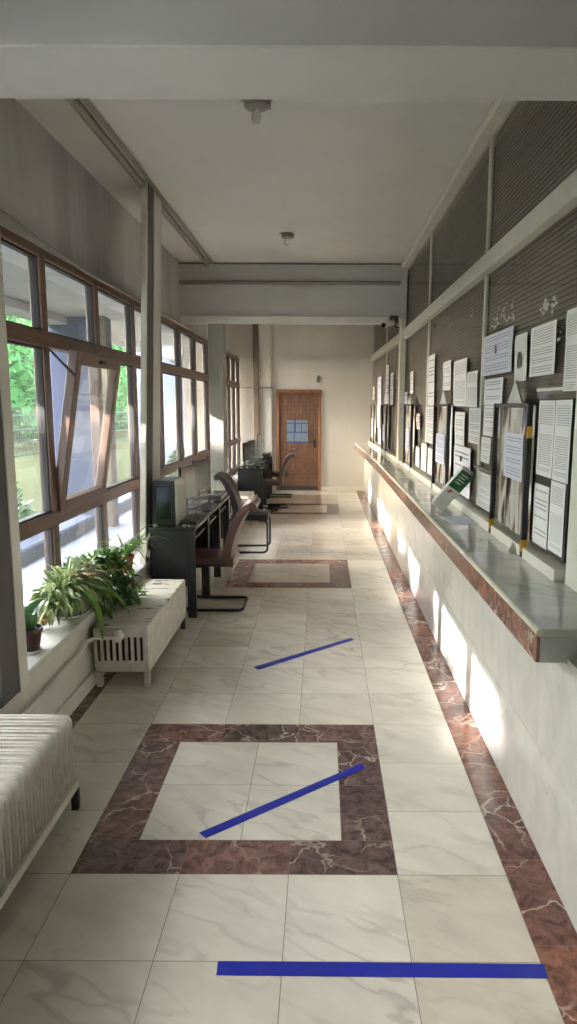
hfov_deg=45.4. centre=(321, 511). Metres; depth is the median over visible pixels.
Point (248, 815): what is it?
tape
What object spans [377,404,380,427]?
paper notice
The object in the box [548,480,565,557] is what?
paper notice
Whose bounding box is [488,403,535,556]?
window
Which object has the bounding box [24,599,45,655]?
potted plant
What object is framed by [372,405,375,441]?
curtain
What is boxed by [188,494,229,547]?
computer desk
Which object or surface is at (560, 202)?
trim
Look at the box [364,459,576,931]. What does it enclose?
wall
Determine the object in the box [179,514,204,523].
keyboard
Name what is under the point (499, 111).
trim
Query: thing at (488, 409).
paper notice
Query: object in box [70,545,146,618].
potted plant
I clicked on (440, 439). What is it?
paper notice
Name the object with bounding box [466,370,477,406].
paper notice
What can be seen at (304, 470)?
door
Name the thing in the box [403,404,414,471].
window
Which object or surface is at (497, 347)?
paper notice
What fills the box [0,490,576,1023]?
floor
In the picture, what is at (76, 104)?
ceiling pipe
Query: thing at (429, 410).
paper notice
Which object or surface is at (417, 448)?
paper notice
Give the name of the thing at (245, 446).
monitor
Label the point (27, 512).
shrub
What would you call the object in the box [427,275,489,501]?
blind
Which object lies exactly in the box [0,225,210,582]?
window
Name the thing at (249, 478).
computer desk
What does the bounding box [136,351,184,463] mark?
wall
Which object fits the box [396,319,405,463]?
column
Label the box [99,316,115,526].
trim
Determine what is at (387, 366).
paper notice
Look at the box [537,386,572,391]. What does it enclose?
tape strip
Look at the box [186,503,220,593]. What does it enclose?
computer desk
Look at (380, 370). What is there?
window
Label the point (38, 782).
radiator
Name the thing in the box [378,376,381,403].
paper notice
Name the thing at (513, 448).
paper notice
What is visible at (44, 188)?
wall
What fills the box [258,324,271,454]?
wall pier
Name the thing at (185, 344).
window
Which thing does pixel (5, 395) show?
trim
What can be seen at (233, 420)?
window
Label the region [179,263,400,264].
cable
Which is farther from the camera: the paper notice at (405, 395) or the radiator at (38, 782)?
the paper notice at (405, 395)
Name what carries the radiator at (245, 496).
on the floor
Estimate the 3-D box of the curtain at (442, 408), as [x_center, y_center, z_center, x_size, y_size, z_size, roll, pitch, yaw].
[1.046,-0.571,5.881,0.026,0.675,0.636,0,9,0]
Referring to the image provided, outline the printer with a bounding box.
[261,452,270,457]
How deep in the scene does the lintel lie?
3.91 m
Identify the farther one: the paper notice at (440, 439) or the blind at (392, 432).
the blind at (392, 432)
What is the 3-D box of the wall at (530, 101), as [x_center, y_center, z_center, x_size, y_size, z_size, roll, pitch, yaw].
[1.226,-1.378,5.983,0.160,2.600,15.250,0,9,0]
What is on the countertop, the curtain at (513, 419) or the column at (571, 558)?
the column at (571, 558)
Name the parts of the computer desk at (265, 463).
leg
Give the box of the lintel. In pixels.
[0,221,238,357]
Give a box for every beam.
[0,0,576,100]
[179,262,407,321]
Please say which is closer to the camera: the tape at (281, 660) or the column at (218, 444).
the tape at (281, 660)
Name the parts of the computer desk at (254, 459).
panel, leg, leg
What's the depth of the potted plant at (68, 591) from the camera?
3.92 m
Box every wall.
[0,98,230,351]
[0,483,237,713]
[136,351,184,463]
[230,324,380,489]
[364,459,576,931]
[380,101,576,540]
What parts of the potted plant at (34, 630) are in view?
pot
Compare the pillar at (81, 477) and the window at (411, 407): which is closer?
the window at (411, 407)
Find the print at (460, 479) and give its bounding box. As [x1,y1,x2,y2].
[455,474,468,484]
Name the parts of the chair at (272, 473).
seat, frame, backrest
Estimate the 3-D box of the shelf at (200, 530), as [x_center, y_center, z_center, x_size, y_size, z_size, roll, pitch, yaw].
[-1.181,0.189,5.783,0.300,0.020,0.588,0,9,0]
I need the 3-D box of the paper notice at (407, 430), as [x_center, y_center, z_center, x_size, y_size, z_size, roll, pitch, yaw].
[1.008,-0.856,8.115,0.001,0.250,0.342,0,9,0]
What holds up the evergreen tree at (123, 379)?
on the lawn
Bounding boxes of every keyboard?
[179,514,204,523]
[195,503,216,510]
[252,464,261,467]
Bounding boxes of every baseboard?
[55,518,229,715]
[321,486,363,490]
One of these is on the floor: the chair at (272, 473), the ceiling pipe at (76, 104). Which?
the chair at (272, 473)
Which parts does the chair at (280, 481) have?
seat, frame, backrest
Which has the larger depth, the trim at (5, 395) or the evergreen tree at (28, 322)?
the evergreen tree at (28, 322)
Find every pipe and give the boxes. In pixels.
[22,636,114,713]
[66,99,213,266]
[179,280,400,284]
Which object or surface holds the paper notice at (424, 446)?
attached to the wall at (530, 101)
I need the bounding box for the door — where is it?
[276,390,320,490]
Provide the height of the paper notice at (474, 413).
0.246 m
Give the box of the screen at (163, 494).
[156,487,170,518]
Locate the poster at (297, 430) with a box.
[287,420,307,442]
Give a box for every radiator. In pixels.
[0,714,79,909]
[93,579,185,686]
[229,491,253,524]
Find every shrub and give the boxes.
[16,481,37,519]
[166,448,184,476]
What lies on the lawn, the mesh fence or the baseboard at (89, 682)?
the mesh fence
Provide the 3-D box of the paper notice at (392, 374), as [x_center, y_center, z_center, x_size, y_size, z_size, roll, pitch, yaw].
[1.044,-1.833,10.246,0.006,0.463,0.384,0,9,-1]
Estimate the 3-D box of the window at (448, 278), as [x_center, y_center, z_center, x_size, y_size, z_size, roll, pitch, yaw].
[1.091,-1.407,5.761,0.033,2.373,2.400,0,9,0]
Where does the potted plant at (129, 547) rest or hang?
on the window sill
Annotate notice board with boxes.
[532,398,575,563]
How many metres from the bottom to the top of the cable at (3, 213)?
0.089 m
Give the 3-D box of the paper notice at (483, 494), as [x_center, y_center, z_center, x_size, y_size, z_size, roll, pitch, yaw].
[1.060,-0.138,4.504,0.002,0.233,0.365,0,9,0]
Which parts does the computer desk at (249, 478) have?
panel, leg, leg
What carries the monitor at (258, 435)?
on the computer desk at (254, 459)
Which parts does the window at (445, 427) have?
post, rail, post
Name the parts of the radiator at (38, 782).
support rail, leg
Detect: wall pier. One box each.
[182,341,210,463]
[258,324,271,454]
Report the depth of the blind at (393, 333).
9.96 m
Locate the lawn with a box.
[14,430,129,513]
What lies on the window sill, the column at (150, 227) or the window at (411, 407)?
the column at (150, 227)
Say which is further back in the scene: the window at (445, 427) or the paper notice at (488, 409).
the window at (445, 427)
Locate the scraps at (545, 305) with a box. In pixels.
[539,295,562,341]
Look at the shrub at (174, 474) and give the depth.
12.72 m
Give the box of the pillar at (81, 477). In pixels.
[48,317,118,524]
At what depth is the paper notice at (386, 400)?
10.96 m
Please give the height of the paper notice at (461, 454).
0.362 m
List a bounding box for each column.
[0,397,19,707]
[146,184,153,561]
[208,324,227,504]
[253,324,259,454]
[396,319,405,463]
[565,391,576,591]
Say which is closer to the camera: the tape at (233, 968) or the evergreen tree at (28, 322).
the tape at (233, 968)
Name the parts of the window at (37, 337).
stay arm, sash rail, hopper sash, sash rail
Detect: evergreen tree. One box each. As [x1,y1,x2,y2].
[5,314,37,444]
[21,320,37,439]
[112,344,128,433]
[115,376,124,427]
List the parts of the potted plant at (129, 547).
pot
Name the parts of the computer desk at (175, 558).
panel, leg, panel, leg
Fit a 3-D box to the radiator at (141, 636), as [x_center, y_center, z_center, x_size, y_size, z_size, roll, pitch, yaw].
[-1.206,0.792,4.683,0.325,0.390,1.231,0,9,0]
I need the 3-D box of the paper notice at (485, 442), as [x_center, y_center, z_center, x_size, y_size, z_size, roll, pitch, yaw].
[1.060,-0.402,4.466,0.004,0.162,0.252,0,9,0]
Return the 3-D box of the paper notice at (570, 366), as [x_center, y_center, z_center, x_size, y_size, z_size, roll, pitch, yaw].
[1.062,-0.688,2.923,0.004,0.345,0.170,0,9,0]
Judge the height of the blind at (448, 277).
0.753 m
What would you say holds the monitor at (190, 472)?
on the computer desk at (214, 514)
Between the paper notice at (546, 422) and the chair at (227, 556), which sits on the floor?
the chair at (227, 556)
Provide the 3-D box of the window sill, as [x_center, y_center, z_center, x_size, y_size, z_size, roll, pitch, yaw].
[-1.636,0.296,6.246,0.510,0.035,15.250,0,9,0]
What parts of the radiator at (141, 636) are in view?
leg, support frame, leg, panel, leg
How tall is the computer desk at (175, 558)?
0.742 m
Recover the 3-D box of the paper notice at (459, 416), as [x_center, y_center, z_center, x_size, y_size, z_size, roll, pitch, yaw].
[1.061,-0.644,5.303,0.005,0.249,0.371,0,9,0]
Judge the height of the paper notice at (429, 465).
0.254 m
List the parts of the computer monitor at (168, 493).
power cord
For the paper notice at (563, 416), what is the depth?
2.99 m
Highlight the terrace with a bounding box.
[22,507,131,596]
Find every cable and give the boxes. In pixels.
[0,208,194,332]
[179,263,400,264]
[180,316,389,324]
[239,387,274,387]
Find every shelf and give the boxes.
[195,527,204,538]
[209,515,216,523]
[220,505,225,512]
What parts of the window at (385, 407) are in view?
post, post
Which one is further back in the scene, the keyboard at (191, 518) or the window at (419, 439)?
the window at (419, 439)
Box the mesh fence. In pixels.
[12,411,128,457]
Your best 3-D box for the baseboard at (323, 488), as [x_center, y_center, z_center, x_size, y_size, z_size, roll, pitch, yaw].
[0.412,-0.473,13.834,0.860,0.090,0.015,0,9,0]
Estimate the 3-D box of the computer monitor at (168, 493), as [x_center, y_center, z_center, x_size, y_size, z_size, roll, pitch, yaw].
[-1.276,0.033,5.630,0.241,0.615,0.506,0,9,0]
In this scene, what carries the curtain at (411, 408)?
hanging from the window at (411, 407)
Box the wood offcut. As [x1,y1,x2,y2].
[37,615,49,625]
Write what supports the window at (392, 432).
in the wall at (530, 101)
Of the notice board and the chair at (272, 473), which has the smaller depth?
the notice board
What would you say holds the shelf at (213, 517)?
attached to the computer desk at (214, 514)
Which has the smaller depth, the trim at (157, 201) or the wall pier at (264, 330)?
the trim at (157, 201)
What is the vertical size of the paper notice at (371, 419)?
0.350 m
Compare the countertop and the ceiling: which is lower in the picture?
the countertop
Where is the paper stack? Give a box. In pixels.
[439,516,477,523]
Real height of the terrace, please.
0.420 m
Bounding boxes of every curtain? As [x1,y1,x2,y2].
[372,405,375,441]
[384,405,388,448]
[406,405,414,464]
[437,405,452,484]
[498,405,535,539]
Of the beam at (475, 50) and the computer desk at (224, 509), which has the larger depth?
the computer desk at (224, 509)
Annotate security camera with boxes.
[382,316,399,327]
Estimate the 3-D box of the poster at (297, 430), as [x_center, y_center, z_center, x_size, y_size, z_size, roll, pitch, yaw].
[-0.483,-1.596,13.658,0.420,0.445,0.008,0,9,0]
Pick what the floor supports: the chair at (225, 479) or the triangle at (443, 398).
the chair at (225, 479)
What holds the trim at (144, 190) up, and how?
attached to the wall at (47, 672)
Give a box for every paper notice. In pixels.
[371,419,372,437]
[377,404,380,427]
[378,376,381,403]
[378,429,380,443]
[382,424,384,440]
[384,393,388,402]
[385,365,388,392]
[390,372,393,404]
[404,392,406,410]
[405,428,408,450]
[410,371,413,393]
[415,446,419,466]
[416,413,419,429]
[421,443,426,471]
[425,406,433,443]
[427,354,434,405]
[427,448,431,475]
[435,433,444,464]
[443,360,450,390]
[453,357,467,405]
[453,444,470,498]
[455,412,464,445]
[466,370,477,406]
[468,408,480,444]
[477,471,490,511]
[480,437,490,463]
[482,325,513,375]
[483,377,502,404]
[483,405,500,437]
[503,432,523,481]
[514,332,527,381]
[529,319,556,376]
[532,483,548,549]
[536,400,555,477]
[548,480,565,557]
[552,400,572,483]
[563,307,576,390]
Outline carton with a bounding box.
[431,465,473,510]
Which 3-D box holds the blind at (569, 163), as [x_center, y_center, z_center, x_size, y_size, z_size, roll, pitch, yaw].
[1.103,-1.835,3.251,0.013,0.753,2.330,0,9,0]
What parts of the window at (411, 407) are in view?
post, post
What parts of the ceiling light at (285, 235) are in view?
plate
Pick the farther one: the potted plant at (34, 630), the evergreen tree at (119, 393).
the evergreen tree at (119, 393)
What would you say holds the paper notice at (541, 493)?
attached to the notice board
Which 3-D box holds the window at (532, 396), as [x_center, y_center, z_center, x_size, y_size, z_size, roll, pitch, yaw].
[1.075,-1.039,3.400,0.061,2.373,2.400,0,9,0]
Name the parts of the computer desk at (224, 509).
panel, leg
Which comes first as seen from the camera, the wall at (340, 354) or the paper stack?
the paper stack
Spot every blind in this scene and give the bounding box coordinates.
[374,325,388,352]
[387,339,407,452]
[389,271,408,340]
[405,322,431,466]
[408,233,433,324]
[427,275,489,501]
[432,146,494,302]
[491,101,576,246]
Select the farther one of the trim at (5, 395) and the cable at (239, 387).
the cable at (239, 387)
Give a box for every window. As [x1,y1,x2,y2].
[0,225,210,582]
[226,351,240,474]
[370,404,375,444]
[373,325,388,445]
[381,404,388,451]
[387,271,408,452]
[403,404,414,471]
[405,233,433,466]
[427,146,494,501]
[431,404,452,488]
[474,101,576,537]
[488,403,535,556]
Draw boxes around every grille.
[93,628,146,667]
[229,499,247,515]
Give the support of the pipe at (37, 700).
attached to the wall at (47, 672)
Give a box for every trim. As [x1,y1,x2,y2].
[0,238,28,692]
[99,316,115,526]
[140,180,147,563]
[152,191,160,524]
[368,169,576,581]
[385,136,494,505]
[402,101,523,273]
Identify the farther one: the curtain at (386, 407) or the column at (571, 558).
the curtain at (386, 407)
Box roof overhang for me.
[2,259,181,360]
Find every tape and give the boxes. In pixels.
[199,763,364,837]
[216,961,547,977]
[254,638,353,669]
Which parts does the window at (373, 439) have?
post, post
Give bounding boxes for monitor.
[145,475,185,557]
[178,464,198,509]
[191,458,208,499]
[241,442,250,466]
[247,440,255,462]
[255,434,261,456]
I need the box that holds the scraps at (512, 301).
[492,301,514,328]
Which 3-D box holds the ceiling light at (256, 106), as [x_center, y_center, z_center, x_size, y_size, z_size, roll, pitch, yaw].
[-0.380,-2.322,3.991,0.190,0.135,0.190,0,9,0]
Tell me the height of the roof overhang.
0.300 m
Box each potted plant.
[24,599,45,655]
[27,552,129,639]
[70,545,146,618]
[96,524,168,573]
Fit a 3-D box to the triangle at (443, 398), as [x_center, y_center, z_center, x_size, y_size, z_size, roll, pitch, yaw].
[1.027,-0.969,5.804,0.010,0.115,0.290,0,9,0]
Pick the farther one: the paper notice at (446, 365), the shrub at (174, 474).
the shrub at (174, 474)
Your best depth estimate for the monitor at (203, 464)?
7.11 m
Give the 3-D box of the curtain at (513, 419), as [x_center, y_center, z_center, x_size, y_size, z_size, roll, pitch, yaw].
[1.044,-0.236,3.727,0.026,0.675,0.616,0,9,0]
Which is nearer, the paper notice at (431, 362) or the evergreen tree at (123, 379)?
the paper notice at (431, 362)
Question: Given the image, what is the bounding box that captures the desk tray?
[207,491,226,500]
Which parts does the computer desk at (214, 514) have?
panel, leg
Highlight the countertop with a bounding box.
[355,443,576,662]
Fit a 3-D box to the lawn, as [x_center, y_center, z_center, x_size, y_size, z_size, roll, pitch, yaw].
[-24.088,-2.770,25.899,41.800,0.500,68.000,0,9,0]
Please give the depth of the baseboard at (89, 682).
3.94 m
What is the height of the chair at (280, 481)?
0.919 m
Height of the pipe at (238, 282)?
0.046 m
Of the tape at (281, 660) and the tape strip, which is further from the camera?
the tape at (281, 660)
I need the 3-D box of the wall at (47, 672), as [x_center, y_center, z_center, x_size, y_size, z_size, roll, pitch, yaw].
[-1.698,0.573,6.289,0.590,0.525,15.250,0,9,0]
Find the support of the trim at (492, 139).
attached to the wall at (530, 101)
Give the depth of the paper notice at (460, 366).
5.29 m
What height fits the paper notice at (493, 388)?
0.162 m
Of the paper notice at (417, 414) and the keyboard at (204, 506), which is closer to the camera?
the keyboard at (204, 506)
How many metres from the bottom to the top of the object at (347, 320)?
0.095 m
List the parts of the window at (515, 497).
post, rail, post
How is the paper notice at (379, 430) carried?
attached to the window at (380, 370)
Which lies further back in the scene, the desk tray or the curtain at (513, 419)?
the desk tray
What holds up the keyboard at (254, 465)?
on the computer desk at (249, 478)
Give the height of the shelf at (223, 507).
0.020 m
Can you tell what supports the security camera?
attached to the beam at (195, 299)
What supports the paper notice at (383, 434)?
attached to the window at (385, 407)
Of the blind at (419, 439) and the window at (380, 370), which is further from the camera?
the window at (380, 370)
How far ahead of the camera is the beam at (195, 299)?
8.63 m
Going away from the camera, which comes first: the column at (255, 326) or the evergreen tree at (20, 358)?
the column at (255, 326)
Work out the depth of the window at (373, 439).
12.67 m
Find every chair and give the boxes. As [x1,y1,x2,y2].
[186,496,260,611]
[213,471,270,552]
[258,452,295,508]
[270,447,298,497]
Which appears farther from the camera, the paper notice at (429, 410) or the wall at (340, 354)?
the wall at (340, 354)
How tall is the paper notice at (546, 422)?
0.352 m
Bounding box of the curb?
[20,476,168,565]
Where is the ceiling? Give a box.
[15,98,512,262]
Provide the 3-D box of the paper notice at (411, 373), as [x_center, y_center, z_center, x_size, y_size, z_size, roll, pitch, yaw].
[1.066,-1.533,8.160,0.003,0.254,0.277,0,9,0]
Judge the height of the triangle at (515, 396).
0.120 m
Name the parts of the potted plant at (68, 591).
pot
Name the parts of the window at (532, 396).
slide rail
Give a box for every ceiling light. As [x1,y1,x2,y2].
[240,99,271,122]
[279,232,294,239]
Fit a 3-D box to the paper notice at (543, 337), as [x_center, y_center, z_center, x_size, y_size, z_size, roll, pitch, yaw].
[1.063,-0.781,3.321,0.002,0.242,0.385,0,9,0]
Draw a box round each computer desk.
[148,514,209,617]
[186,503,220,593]
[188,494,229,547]
[237,465,266,508]
[242,461,269,503]
[248,455,272,498]
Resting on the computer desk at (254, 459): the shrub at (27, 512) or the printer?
the printer
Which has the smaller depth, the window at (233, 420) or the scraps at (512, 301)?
the scraps at (512, 301)
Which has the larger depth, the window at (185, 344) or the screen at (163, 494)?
the window at (185, 344)
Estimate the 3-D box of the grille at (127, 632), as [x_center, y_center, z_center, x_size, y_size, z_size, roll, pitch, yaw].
[-1.212,0.820,4.147,0.313,0.250,0.012,0,9,0]
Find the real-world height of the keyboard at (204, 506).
0.022 m
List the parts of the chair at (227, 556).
frame, seat, backrest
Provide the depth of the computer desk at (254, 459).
12.56 m
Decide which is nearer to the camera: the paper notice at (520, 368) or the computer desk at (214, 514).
the paper notice at (520, 368)
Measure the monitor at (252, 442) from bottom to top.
0.400 m
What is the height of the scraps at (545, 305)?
0.220 m
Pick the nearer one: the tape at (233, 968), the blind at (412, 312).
the tape at (233, 968)
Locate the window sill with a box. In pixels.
[24,470,237,675]
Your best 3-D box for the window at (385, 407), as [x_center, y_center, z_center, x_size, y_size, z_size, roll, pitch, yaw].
[1.001,-1.314,10.877,0.058,0.764,0.580,0,9,-1]
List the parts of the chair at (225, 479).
backrest, seat, frame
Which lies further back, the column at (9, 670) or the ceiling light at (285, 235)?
the ceiling light at (285, 235)
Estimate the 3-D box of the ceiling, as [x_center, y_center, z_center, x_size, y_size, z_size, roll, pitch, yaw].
[-0.163,-2.775,5.817,3.550,0.200,15.350,0,9,0]
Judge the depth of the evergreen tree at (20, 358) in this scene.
18.91 m
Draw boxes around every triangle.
[440,390,446,403]
[507,380,522,402]

